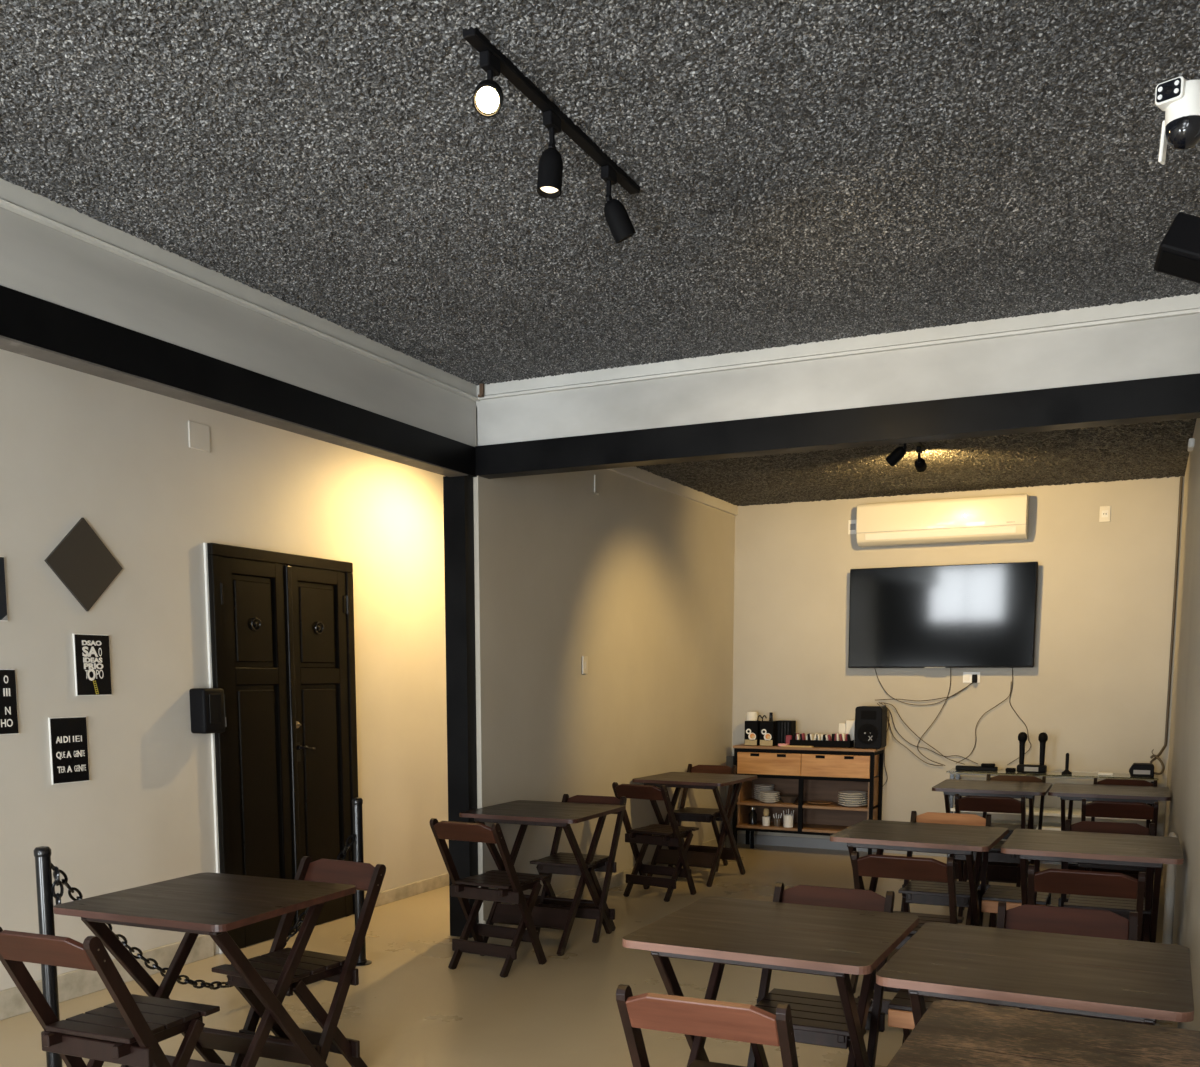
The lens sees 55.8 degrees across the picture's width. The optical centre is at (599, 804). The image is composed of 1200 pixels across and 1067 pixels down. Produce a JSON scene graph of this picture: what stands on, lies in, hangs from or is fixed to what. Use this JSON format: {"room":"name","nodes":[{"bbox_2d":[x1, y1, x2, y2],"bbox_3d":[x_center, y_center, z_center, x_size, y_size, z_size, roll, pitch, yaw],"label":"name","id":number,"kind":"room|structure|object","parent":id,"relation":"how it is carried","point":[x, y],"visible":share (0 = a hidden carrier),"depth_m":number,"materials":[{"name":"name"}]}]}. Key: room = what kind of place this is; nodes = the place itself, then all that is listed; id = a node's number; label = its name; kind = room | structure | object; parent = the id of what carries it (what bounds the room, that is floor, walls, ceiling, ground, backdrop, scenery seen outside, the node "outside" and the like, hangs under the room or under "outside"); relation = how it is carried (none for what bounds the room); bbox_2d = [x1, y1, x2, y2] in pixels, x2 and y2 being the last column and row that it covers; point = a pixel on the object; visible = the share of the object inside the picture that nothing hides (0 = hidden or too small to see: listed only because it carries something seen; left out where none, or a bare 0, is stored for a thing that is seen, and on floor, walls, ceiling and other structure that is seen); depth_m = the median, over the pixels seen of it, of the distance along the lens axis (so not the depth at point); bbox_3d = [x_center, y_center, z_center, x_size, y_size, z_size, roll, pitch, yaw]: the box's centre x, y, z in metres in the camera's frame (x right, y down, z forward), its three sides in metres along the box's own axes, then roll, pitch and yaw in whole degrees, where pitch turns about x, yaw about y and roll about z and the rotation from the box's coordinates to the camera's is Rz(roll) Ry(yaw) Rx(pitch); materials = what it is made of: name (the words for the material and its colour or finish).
{"room":"restaurant dining room","nodes":[
{"label":"restaurant dining room","id":0,"kind":"room"},
{"bbox_2d":[0,349,448,990],"bbox_3d":[-2.932,-0.489,4.190,0.200,2.960,9.900,3,7,25],"label":"wall","id":1,"kind":"structure","parent":0,"point":[75,445],"depth_m":5.56,"materials":[{"name":"paint"}]},
{"bbox_2d":[0,556,7,620],"bbox_3d":[-2.555,-0.899,4.690,0.011,0.270,0.211,3,7,25],"label":"poster","id":2,"kind":"object","parent":1,"relation":"attached to","point":[3,597],"visible":1,"depth_m":4.77,"materials":[{"name":"black paper"}]},
{"bbox_2d":[0,669,18,734],"bbox_3d":[-2.547,-0.431,4.762,0.012,0.278,0.212,3,7,25],"label":"poster","id":3,"kind":"object","parent":1,"relation":"attached to","point":[9,725],"visible":1,"depth_m":4.82,"materials":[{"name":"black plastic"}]},
{"bbox_2d":[48,716,89,784],"bbox_3d":[-2.393,-0.246,5.109,0.012,0.297,0.195,3,7,25],"label":"poster","id":4,"kind":"object","parent":1,"relation":"attached to","point":[68,741],"visible":1,"depth_m":5.10,"materials":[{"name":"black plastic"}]},
{"bbox_2d":[44,518,122,610],"bbox_3d":[-2.334,-1.087,5.134,0.012,0.418,0.414,3,7,25],"label":"diamond panel","id":5,"kind":"object","parent":1,"relation":"attached to","point":[81,560],"visible":1,"depth_m":5.12,"materials":[{"name":"grey"}]},
{"bbox_2d":[73,634,111,695],"bbox_3d":[-2.328,-0.641,5.201,0.012,0.280,0.194,3,7,25],"label":"poster","id":6,"kind":"object","parent":1,"relation":"attached to","point":[92,664],"visible":1,"depth_m":5.19,"materials":[{"name":"black paper"}]},
{"bbox_2d":[188,421,210,451],"bbox_3d":[-2.021,-1.856,5.715,0.010,0.130,0.140,3,7,25],"label":"junction cover","id":7,"kind":"object","parent":1,"relation":"attached to","point":[199,434],"visible":1,"depth_m":5.71,"materials":[{"name":"paint"}]},
{"bbox_2d":[189,688,225,733],"bbox_3d":[-2.004,-0.480,5.794,0.108,0.228,0.153,3,7,25],"label":"dispenser","id":8,"kind":"object","parent":1,"relation":"attached to","point":[207,705],"visible":1,"depth_m":5.74,"materials":[{"name":"black plastic"}]},
{"bbox_2d":[0,873,448,1020],"bbox_3d":[-2.834,0.925,4.305,0.018,0.125,9.500,3,7,25],"label":"baseboard","id":9,"kind":"structure","parent":1,"relation":"attached to","point":[79,982],"depth_m":5.54,"materials":[{"name":"tile"}]},
{"bbox_2d":[203,543,357,953],"bbox_3d":[-1.731,-0.330,6.404,0.096,2.141,1.164,3,7,25],"label":"door","id":10,"kind":"structure","parent":1,"relation":"in","point":[281,641],"depth_m":6.32,"materials":[{"name":"black paint"}]},
{"bbox_2d":[0,335,467,476],"bbox_3d":[-2.380,-1.385,2.725,0.116,0.006,7.530,3,7,25],"label":"trim","id":11,"kind":"structure","parent":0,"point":[8,344],"depth_m":4.43,"materials":[{"name":"white paint"}]},
{"bbox_2d":[0,207,475,446],"bbox_3d":[-2.339,-1.714,2.780,0.116,0.325,7.730,3,7,25],"label":"wall","id":12,"kind":"structure","parent":0,"point":[38,260],"depth_m":4.37,"materials":[{"name":"white paint"}]},
{"bbox_2d":[0,843,1176,1066],"bbox_3d":[-0.329,1.043,4.345,5.200,0.120,12.100,3,7,25],"label":"floor","id":13,"kind":"structure","parent":0,"point":[407,1008],"depth_m":5.35,"materials":[{"name":"beige tile"}]},
{"bbox_2d":[33,846,61,1066],"bbox_3d":[-2.010,0.576,4.131,0.110,0.858,0.110,3,7,25],"label":"bollard","id":14,"kind":"object","parent":13,"relation":"on","point":[42,854],"visible":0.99,"depth_m":4.09,"materials":[{"name":"black metal"}]},
{"bbox_2d":[52,866,63,904],"bbox_3d":[-1.970,0.308,4.115,0.033,0.170,0.033,0,7,2],"label":"chain","id":15,"kind":"object","parent":14,"relation":"hanging from","point":[57,882],"visible":0.86,"depth_m":4.11,"materials":[{"name":"black"}]},
{"bbox_2d":[0,927,219,1066],"bbox_3d":[-1.447,0.712,3.368,0.414,0.785,0.520,3,7,22],"label":"folding chair","id":16,"kind":"object","parent":13,"relation":"on","point":[128,1030],"visible":1,"depth_m":3.28,"materials":[{"name":"brown wood"}]},
{"bbox_2d":[53,872,355,1066],"bbox_3d":[-1.304,0.676,3.845,0.700,0.747,0.700,3,7,23],"label":"folding table","id":17,"kind":"object","parent":13,"relation":"on","point":[208,903],"visible":0.94,"depth_m":3.78,"materials":[{"name":"brown wood"}]},
{"bbox_2d":[211,856,385,1066],"bbox_3d":[-1.089,0.623,4.140,0.414,0.785,0.520,4,7,29],"label":"folding chair","id":18,"kind":"object","parent":13,"relation":"on","point":[313,967],"visible":0.8,"depth_m":4.12,"materials":[{"name":"brown wood"}]},
{"bbox_2d":[351,797,371,965],"bbox_3d":[-1.227,0.389,5.767,0.110,0.858,0.110,3,7,25],"label":"bollard","id":19,"kind":"object","parent":13,"relation":"on","point":[357,812],"visible":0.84,"depth_m":5.73,"materials":[{"name":"black metal"}]},
{"bbox_2d":[51,836,354,989],"bbox_3d":[-1.622,0.458,4.937,0.039,0.698,1.773,3,7,25],"label":"chain","id":20,"kind":"object","parent":19,"relation":"hanging from","point":[64,881],"visible":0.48,"depth_m":4.70,"materials":[{"name":"black metal"}]},
{"bbox_2d":[429,818,549,977],"bbox_3d":[-0.541,0.445,5.702,0.414,0.785,0.520,4,7,29],"label":"folding chair","id":21,"kind":"object","parent":13,"relation":"on","point":[512,884],"visible":1,"depth_m":5.65,"materials":[{"name":"brown wood"}]},
{"bbox_2d":[459,800,625,955],"bbox_3d":[-0.305,0.396,6.299,0.700,0.747,0.700,3,7,24],"label":"folding table","id":22,"kind":"object","parent":13,"relation":"on","point":[525,813],"visible":0.82,"depth_m":6.18,"materials":[{"name":"brown wood"}]},
{"bbox_2d":[530,794,626,942],"bbox_3d":[-0.124,0.359,6.456,0.414,0.785,0.520,3,7,23],"label":"folding chair","id":23,"kind":"object","parent":13,"relation":"on","point":[556,863],"visible":0.73,"depth_m":6.40,"materials":[{"name":"brown wood"}]},
{"bbox_2d":[612,782,698,901],"bbox_3d":[0.379,0.233,7.555,0.414,0.785,0.520,4,8,33],"label":"folding chair","id":24,"kind":"object","parent":13,"relation":"on","point":[671,835],"visible":1,"depth_m":7.51,"materials":[{"name":"brown wood"}]},
{"bbox_2d":[633,772,756,886],"bbox_3d":[0.694,0.173,8.248,0.700,0.747,0.700,4,7,28],"label":"folding table","id":25,"kind":"object","parent":13,"relation":"on","point":[697,855],"visible":0.78,"depth_m":8.14,"materials":[{"name":"brown wood"}]},
{"bbox_2d":[668,764,736,871],"bbox_3d":[0.780,0.101,8.714,0.414,0.785,0.520,3,7,25],"label":"folding chair","id":26,"kind":"object","parent":13,"relation":"on","point":[692,814],"visible":0.6,"depth_m":8.70,"materials":[{"name":"brown wood"}]},
{"bbox_2d":[616,984,798,1066],"bbox_3d":[0.314,0.783,2.745,0.414,0.785,0.520,3,7,23],"label":"folding chair","id":27,"kind":"object","parent":13,"relation":"on","point":[740,1022],"visible":1,"depth_m":2.49,"materials":[{"name":"brown wood"}]},
{"bbox_2d":[725,756,733,847],"bbox_3d":[1.103,-0.017,9.613,0.065,0.790,0.040,3,7,25],"label":"panel","id":28,"kind":"object","parent":13,"relation":"on","point":[729,759],"visible":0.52,"depth_m":9.59,"materials":[{"name":"grey"}]},
{"bbox_2d":[622,897,918,1066],"bbox_3d":[0.519,0.730,3.373,0.700,0.747,0.700,3,7,26],"label":"folding table","id":29,"kind":"object","parent":13,"relation":"on","point":[838,943],"visible":0.98,"depth_m":3.24,"materials":[{"name":"brown wood"}]},
{"bbox_2d":[733,744,884,854],"bbox_3d":[1.728,-0.046,9.455,1.189,0.884,0.380,3,7,25],"label":"sideboard","id":30,"kind":"object","parent":13,"relation":"on","point":[814,773],"visible":0.82,"depth_m":9.38,"materials":[{"name":"brown wood"}]},
{"bbox_2d":[744,721,759,745],"bbox_3d":[1.279,-0.600,9.499,0.113,0.205,0.094,3,7,25],"label":"snack box","id":31,"kind":"object","parent":30,"relation":"on","point":[752,728],"visible":0.98,"depth_m":9.46,"materials":[{"name":"black cardboard"}]},
{"bbox_2d":[749,807,756,824],"bbox_3d":[1.294,0.094,9.590,0.072,0.150,0.072,3,7,25],"label":"jar","id":32,"kind":"object","parent":30,"relation":"on","point":[752,815],"visible":1,"depth_m":9.56,"materials":[{"name":"black glass"}]},
{"bbox_2d":[762,808,769,825],"bbox_3d":[1.398,0.102,9.530,0.068,0.148,0.068,3,7,25],"label":"pot","id":33,"kind":"object","parent":30,"relation":"on","point":[766,818],"visible":1,"depth_m":9.51,"materials":[{"name":"white ceramic"}]},
{"bbox_2d":[759,721,775,745],"bbox_3d":[1.399,-0.592,9.437,0.117,0.205,0.094,3,7,25],"label":"snack box","id":34,"kind":"object","parent":30,"relation":"on","point":[767,728],"visible":1,"depth_m":9.40,"materials":[{"name":"black cardboard"}]},
{"bbox_2d":[776,720,795,744],"bbox_3d":[1.552,-0.602,9.518,0.150,0.205,0.144,3,7,25],"label":"crate","id":35,"kind":"object","parent":30,"relation":"on","point":[783,727],"visible":0.68,"depth_m":9.46,"materials":[{"name":"black"}]},
{"bbox_2d":[783,809,793,827],"bbox_3d":[1.569,0.111,9.437,0.092,0.151,0.085,3,7,25],"label":"pot","id":36,"kind":"object","parent":30,"relation":"on","point":[788,818],"visible":1,"depth_m":9.41,"materials":[{"name":"white ceramic"}]},
{"bbox_2d":[779,795,797,802],"bbox_3d":[1.586,-0.046,9.512,0.170,0.055,0.170,3,7,25],"label":"bowl","id":37,"kind":"object","parent":30,"relation":"on","point":[785,798],"visible":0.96,"depth_m":9.46,"materials":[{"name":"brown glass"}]},
{"bbox_2d":[737,821,849,832],"bbox_3d":[1.731,0.192,9.490,1.109,0.020,0.364,3,7,25],"label":"shelf","id":38,"kind":"object","parent":30,"relation":"attached to","point":[807,826],"depth_m":9.48,"materials":[{"name":"brown wood"}]},
{"bbox_2d":[737,798,876,810],"bbox_3d":[1.731,-0.002,9.467,1.109,0.022,0.364,3,7,25],"label":"shelf","id":39,"kind":"object","parent":30,"relation":"attached to","point":[741,802],"depth_m":9.37,"materials":[{"name":"brown wood"}]},
{"bbox_2d":[790,739,853,747],"bbox_3d":[1.829,-0.506,9.343,0.500,0.055,0.150,3,7,25],"label":"tray","id":40,"kind":"object","parent":30,"relation":"on","point":[816,743],"visible":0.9,"depth_m":9.27,"materials":[{"name":"black"}]},
{"bbox_2d":[846,720,854,746],"bbox_3d":[2.071,-0.586,9.341,0.072,0.215,0.090,3,7,25],"label":"box","id":41,"kind":"object","parent":30,"relation":"on","point":[850,724],"visible":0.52,"depth_m":9.29,"materials":[{"name":"white cardboard"}]},
{"bbox_2d":[854,706,886,748],"bbox_3d":[2.180,-0.623,9.123,0.215,0.335,0.210,3,7,25],"label":"loudspeaker","id":42,"kind":"object","parent":30,"relation":"on","point":[870,721],"visible":1,"depth_m":9.04,"materials":[{"name":"black plastic"}]},
{"bbox_2d":[747,882,894,1066],"bbox_3d":[0.680,0.686,3.590,0.414,0.785,0.520,3,7,24],"label":"folding chair","id":43,"kind":"object","parent":13,"relation":"on","point":[817,1018],"visible":0.62,"depth_m":3.58,"materials":[{"name":"brown wood"}]},
{"bbox_2d":[851,851,963,1033],"bbox_3d":[1.282,0.561,4.686,0.414,0.785,0.520,3,7,25],"label":"folding chair","id":44,"kind":"object","parent":13,"relation":"on","point":[872,865],"visible":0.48,"depth_m":4.46,"materials":[{"name":"brown wood"}]},
{"bbox_2d":[830,820,1008,993],"bbox_3d":[1.515,0.500,5.384,0.700,0.747,0.700,3,7,27],"label":"folding table","id":45,"kind":"object","parent":13,"relation":"on","point":[881,835],"visible":0.57,"depth_m":5.21,"materials":[{"name":"brown wood"}]},
{"bbox_2d":[888,989,990,1043],"bbox_3d":[1.102,0.841,3.670,0.280,0.454,0.336,3,7,25],"label":"folding chair","id":46,"kind":"object","parent":13,"relation":"on","point":[900,1015],"visible":0.3,"depth_m":3.55,"materials":[{"name":"brown wood"}]},
{"bbox_2d":[898,811,990,925],"bbox_3d":[1.700,0.455,5.617,0.414,0.785,0.520,3,7,23],"label":"folding chair","id":47,"kind":"object","parent":13,"relation":"on","point":[913,891],"visible":0.56,"depth_m":5.57,"materials":[{"name":"brown wood"}]},
{"bbox_2d":[955,794,1025,916],"bbox_3d":[2.375,0.312,6.865,0.414,0.785,0.520,3,7,25],"label":"folding chair","id":48,"kind":"object","parent":13,"relation":"on","point":[967,803],"visible":0.5,"depth_m":6.67,"materials":[{"name":"brown wood"}]},
{"bbox_2d":[932,779,1051,882],"bbox_3d":[2.638,0.242,7.648,0.700,0.747,0.700,3,7,25],"label":"folding table","id":49,"kind":"object","parent":13,"relation":"on","point":[1004,873],"visible":0.64,"depth_m":7.46,"materials":[{"name":"brown wood"}]},
{"bbox_2d":[979,774,1045,884],"bbox_3d":[2.820,0.207,7.783,0.414,0.785,0.520,3,7,25],"label":"folding chair","id":50,"kind":"object","parent":13,"relation":"on","point":[1012,827],"visible":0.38,"depth_m":7.86,"materials":[{"name":"brown wood"}]},
{"bbox_2d":[981,885,1050,927],"bbox_3d":[1.976,0.644,5.391,0.280,0.454,0.336,3,7,25],"label":"folding chair","id":51,"kind":"object","parent":13,"relation":"on","point":[994,894],"visible":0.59,"depth_m":5.28,"materials":[{"name":"brown wood"}]},
{"bbox_2d":[876,922,1193,1025],"bbox_3d":[1.140,0.775,2.981,0.700,0.747,0.700,3,7,26],"label":"folding table","id":52,"kind":"object","parent":13,"relation":"on","point":[1140,982],"visible":1,"depth_m":2.82,"materials":[{"name":"brown wood"}]},
{"bbox_2d":[887,1000,1199,1066],"bbox_3d":[0.877,0.862,2.215,0.598,0.746,0.660,3,7,26],"label":"folding table","id":53,"kind":"object","parent":13,"relation":"on","point":[950,1033],"visible":1,"depth_m":2.28,"materials":[{"name":"brown wood"}]},
{"bbox_2d":[946,763,1157,858],"bbox_3d":[3.415,0.094,8.630,1.470,0.792,0.380,3,7,25],"label":"console","id":54,"kind":"object","parent":13,"relation":"on","point":[1049,774],"depth_m":8.59,"materials":[{"name":"white"}]},
{"bbox_2d":[1017,764,1046,772],"bbox_3d":[3.280,-0.273,8.607,0.210,0.058,0.092,3,7,25],"label":"dock","id":55,"kind":"object","parent":54,"relation":"on","point":[1023,768],"visible":1,"depth_m":8.57,"materials":[{"name":"black plastic"}]},
{"bbox_2d":[1018,732,1026,763],"bbox_3d":[3.215,-0.430,8.627,0.068,0.246,0.068,3,7,25],"label":"microphone","id":56,"kind":"object","parent":55,"relation":"on","point":[1022,736],"visible":1,"depth_m":8.61,"materials":[{"name":"black plastic"}]},
{"bbox_2d":[1038,732,1047,764],"bbox_3d":[3.345,-0.423,8.565,0.068,0.246,0.068,3,7,25],"label":"microphone","id":57,"kind":"object","parent":55,"relation":"on","point":[1043,737],"visible":1,"depth_m":8.55,"materials":[{"name":"black plastic"}]},
{"bbox_2d":[991,819,1073,830],"bbox_3d":[3.419,0.165,8.636,1.420,0.024,0.340,3,7,25],"label":"shelf","id":58,"kind":"object","parent":54,"relation":"attached to","point":[1045,825],"depth_m":8.71,"materials":[{"name":"white plastic"}]},
{"bbox_2d":[950,805,1145,820],"bbox_3d":[3.419,0.056,8.623,1.420,0.024,0.340,3,7,25],"label":"shelf","id":59,"kind":"object","parent":54,"relation":"attached to","point":[1047,811],"depth_m":8.53,"materials":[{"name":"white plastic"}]},
{"bbox_2d":[1129,763,1153,776],"bbox_3d":[3.963,-0.254,8.293,0.165,0.092,0.152,3,7,25],"label":"control box","id":60,"kind":"object","parent":54,"relation":"on","point":[1137,769],"visible":1,"depth_m":8.23,"materials":[{"name":"black plastic"}]},
{"bbox_2d":[991,902,1137,1022],"bbox_3d":[1.321,0.723,3.265,0.414,0.785,0.520,3,7,23],"label":"folding chair","id":61,"kind":"object","parent":13,"relation":"on","point":[1038,918],"visible":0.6,"depth_m":3.43,"materials":[{"name":"brown wood"}]},
{"bbox_2d":[1027,865,1145,1021],"bbox_3d":[1.856,0.598,4.359,0.414,0.785,0.520,3,7,24],"label":"folding chair","id":62,"kind":"object","parent":13,"relation":"on","point":[1061,881],"visible":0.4,"depth_m":4.11,"materials":[{"name":"brown wood"}]},
{"bbox_2d":[1001,829,1183,1009],"bbox_3d":[2.175,0.539,5.050,0.700,0.747,0.700,3,7,25],"label":"folding table","id":63,"kind":"object","parent":13,"relation":"on","point":[1147,851],"visible":0.59,"depth_m":4.87,"materials":[{"name":"brown wood"}]},
{"bbox_2d":[1058,819,1154,941],"bbox_3d":[2.351,0.495,5.265,0.414,0.785,0.520,3,7,23],"label":"folding chair","id":64,"kind":"object","parent":13,"relation":"on","point":[1122,907],"visible":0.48,"depth_m":5.28,"materials":[{"name":"brown wood"}]},
{"bbox_2d":[1048,783,1170,878],"bbox_3d":[3.292,0.275,7.361,0.700,0.747,0.700,3,7,25],"label":"folding table","id":65,"kind":"object","parent":13,"relation":"on","point":[1148,795],"visible":0.55,"depth_m":7.20,"materials":[{"name":"brown wood"}]},
{"bbox_2d":[1078,799,1158,897],"bbox_3d":[3.007,0.344,6.588,0.414,0.785,0.520,3,7,25],"label":"folding chair","id":66,"kind":"object","parent":13,"relation":"on","point":[1106,809],"visible":0.41,"depth_m":6.36,"materials":[{"name":"brown wood"}]},
{"bbox_2d":[1090,778,1157,870],"bbox_3d":[3.452,0.240,7.495,0.414,0.785,0.520,3,7,25],"label":"folding chair","id":67,"kind":"object","parent":13,"relation":"on","point":[1126,782],"visible":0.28,"depth_m":7.66,"materials":[{"name":"brown wood"}]},
{"bbox_2d":[0,0,1199,385],"bbox_3d":[-0.755,-1.817,1.849,3.725,0.108,7.842,3,7,25],"label":"ceiling","id":68,"kind":"structure","parent":0,"point":[805,171],"depth_m":3.42,"materials":[{"name":"grey paint"}]},
{"bbox_2d":[463,27,639,243],"bbox_3d":[-0.087,-1.807,3.177,0.108,0.231,1.003,3,7,25],"label":"track light","id":69,"kind":"object","parent":68,"relation":"attached to","point":[488,94],"visible":1,"depth_m":3.09,"materials":[{"name":"black plastic"}]},
{"bbox_2d":[473,407,734,923],"bbox_3d":[0.171,-0.911,8.101,0.265,2.910,4.030,3,7,25],"label":"wall","id":70,"kind":"structure","parent":0,"point":[635,578],"depth_m":7.51,"materials":[{"name":"beige paint"}]},
{"bbox_2d":[0,285,476,476],"bbox_3d":[-2.361,-1.470,2.757,0.120,0.155,7.620,3,7,25],"label":"beam","id":71,"kind":"structure","parent":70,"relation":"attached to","point":[25,318],"depth_m":4.38,"materials":[{"name":"black paint"}]},
{"bbox_2d":[0,178,479,401],"bbox_3d":[-2.293,-1.826,2.684,0.030,0.089,7.620,3,7,25],"label":"trim","id":72,"kind":"structure","parent":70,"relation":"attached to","point":[14,198],"depth_m":4.33,"materials":[{"name":"paint"}]},
{"bbox_2d":[443,476,478,937],"bbox_3d":[-0.770,-0.519,6.301,0.136,2.540,0.090,3,7,25],"label":"column","id":73,"kind":"structure","parent":70,"relation":"attached to","point":[458,495],"depth_m":6.24,"materials":[{"name":"black paint"}]},
{"bbox_2d":[582,656,587,673],"bbox_3d":[-0.096,-0.907,7.360,0.013,0.115,0.070,3,7,25],"label":"light switch","id":74,"kind":"object","parent":70,"relation":"attached to","point":[584,658],"visible":1,"depth_m":7.35,"materials":[{"name":"plastic"}]},
{"bbox_2d":[483,838,724,926],"bbox_3d":[0.253,0.497,8.223,0.014,0.085,4.032,3,7,27],"label":"baseboard","id":75,"kind":"structure","parent":70,"relation":"attached to","point":[619,878],"depth_m":7.89,"materials":[{"name":"tile"}]},
{"bbox_2d":[607,467,737,515],"bbox_3d":[0.283,-2.316,7.948,0.026,0.085,3.922,3,7,27],"label":"trim","id":76,"kind":"structure","parent":70,"relation":"attached to","point":[635,473],"depth_m":8.49,"materials":[{"name":"paint"}]},
{"bbox_2d":[475,373,1199,478],"bbox_3d":[0.943,-1.782,5.441,3.525,0.155,0.122,3,7,25],"label":"beam","id":77,"kind":"structure","parent":70,"relation":"attached to","point":[1169,398],"depth_m":5.26,"materials":[{"name":"black paint"}]},
{"bbox_2d":[476,314,1199,445],"bbox_3d":[0.945,-2.018,5.419,3.525,0.320,0.110,3,7,25],"label":"wall","id":78,"kind":"structure","parent":0,"point":[1169,346],"depth_m":5.24,"materials":[{"name":"white paint"}]},
{"bbox_2d":[635,418,1196,505],"bbox_3d":[1.821,-2.373,7.213,3.709,0.222,3.954,3,7,25],"label":"ceiling","id":79,"kind":"structure","parent":0,"point":[1149,450],"depth_m":7.84,"materials":[{"name":"grey paint"}]},
{"bbox_2d":[886,442,926,471],"bbox_3d":[1.844,-2.130,6.871,0.145,0.208,0.850,3,7,25],"label":"track light","id":80,"kind":"object","parent":79,"relation":"attached to","point":[898,453],"visible":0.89,"depth_m":6.74,"materials":[{"name":"black metal"}]},
{"bbox_2d":[732,476,1183,839],"bbox_3d":[2.570,-1.047,9.294,3.805,2.910,0.200,3,7,25],"label":"wall","id":81,"kind":"structure","parent":0,"point":[1096,685],"depth_m":8.92,"materials":[{"name":"beige paint"}]},
{"bbox_2d":[848,520,856,533],"bbox_3d":[2.070,-2.273,9.275,0.075,0.115,0.013,3,7,25],"label":"wall socket","id":82,"kind":"object","parent":81,"relation":"attached to","point":[851,523],"visible":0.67,"depth_m":9.27,"materials":[{"name":"white plastic"}]},
{"bbox_2d":[737,833,1077,864],"bbox_3d":[2.709,0.377,9.271,3.395,0.085,0.014,3,7,25],"label":"baseboard","id":83,"kind":"structure","parent":81,"relation":"attached to","point":[803,842],"depth_m":9.70,"materials":[{"name":"grey plastic"}]},
{"bbox_2d":[848,562,1037,667],"bbox_3d":[2.703,-1.490,9.005,1.430,0.801,0.113,3,7,25],"label":"television","id":84,"kind":"object","parent":81,"relation":"attached to","point":[965,615],"visible":1,"depth_m":8.95,"materials":[{"name":"black plastic"}]},
{"bbox_2d":[856,494,1029,547],"bbox_3d":[2.672,-2.223,8.884,1.280,0.330,0.206,3,7,25],"label":"air conditioner","id":85,"kind":"object","parent":81,"relation":"attached to","point":[1002,517],"visible":1,"depth_m":8.79,"materials":[{"name":"beige plastic"}]},
{"bbox_2d":[963,672,979,682],"bbox_3d":[2.950,-1.010,8.998,0.130,0.085,0.013,3,7,25],"label":"wall socket","id":86,"kind":"object","parent":81,"relation":"attached to","point":[967,676],"visible":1,"depth_m":9.00,"materials":[{"name":"white plastic"}]},
{"bbox_2d":[1099,506,1110,521],"bbox_3d":[3.775,-2.173,8.470,0.075,0.115,0.013,3,7,25],"label":"wall socket","id":87,"kind":"object","parent":81,"relation":"attached to","point":[1104,516],"visible":1,"depth_m":8.46,"materials":[{"name":"beige plastic"}]},
{"bbox_2d":[1162,418,1199,1030],"bbox_3d":[1.843,-0.399,3.140,0.200,3.020,12.100,3,7,25],"label":"wall","id":88,"kind":"structure","parent":0,"point":[1182,813],"depth_m":5.51,"materials":[{"name":"beige paint"}]},
{"bbox_2d":[476,292,1199,399],"bbox_3d":[0.916,-2.132,5.343,3.525,0.084,0.028,3,7,25],"label":"trim","id":89,"kind":"structure","parent":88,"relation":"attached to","point":[1181,305],"depth_m":5.20,"materials":[{"name":"paint"}]},
{"bbox_2d":[1150,477,1182,762],"bbox_3d":[4.145,-1.343,8.315,0.182,2.080,0.045,-4,7,-28],"label":"cable","id":90,"kind":"object","parent":88,"relation":"attached to","point":[1181,478],"visible":0.96,"depth_m":8.34,"materials":[{"name":"brown plastic"}]},
{"bbox_2d":[1162,832,1177,943],"bbox_3d":[2.954,0.476,5.874,0.043,0.660,0.140,3,7,25],"label":"trim","id":91,"kind":"structure","parent":88,"relation":"attached to","point":[1171,868],"depth_m":5.82,"materials":[{"name":"paint"}]},
{"bbox_2d":[1154,212,1199,283],"bbox_3d":[1.595,-1.481,3.024,0.207,0.186,0.131,3,7,25],"label":"wall speaker","id":92,"kind":"object","parent":88,"relation":"attached to","point":[1178,255],"visible":1,"depth_m":3.00,"materials":[{"name":"black plastic"}]},
{"bbox_2d":[1158,251,1199,281],"bbox_3d":[1.565,-1.432,3.022,0.140,0.083,0.073,3,7,25],"label":"grille","id":93,"kind":"object","parent":92,"relation":"attached to","point":[1185,265],"depth_m":3.02,"materials":[{"name":"black"}]},
{"bbox_2d":[1155,76,1199,164],"bbox_3d":[1.353,-1.549,2.519,0.222,0.182,0.095,2,7,19],"label":"security camera","id":94,"kind":"object","parent":88,"relation":"attached to","point":[1179,98],"visible":1,"depth_m":2.51,"materials":[{"name":"white plastic"}]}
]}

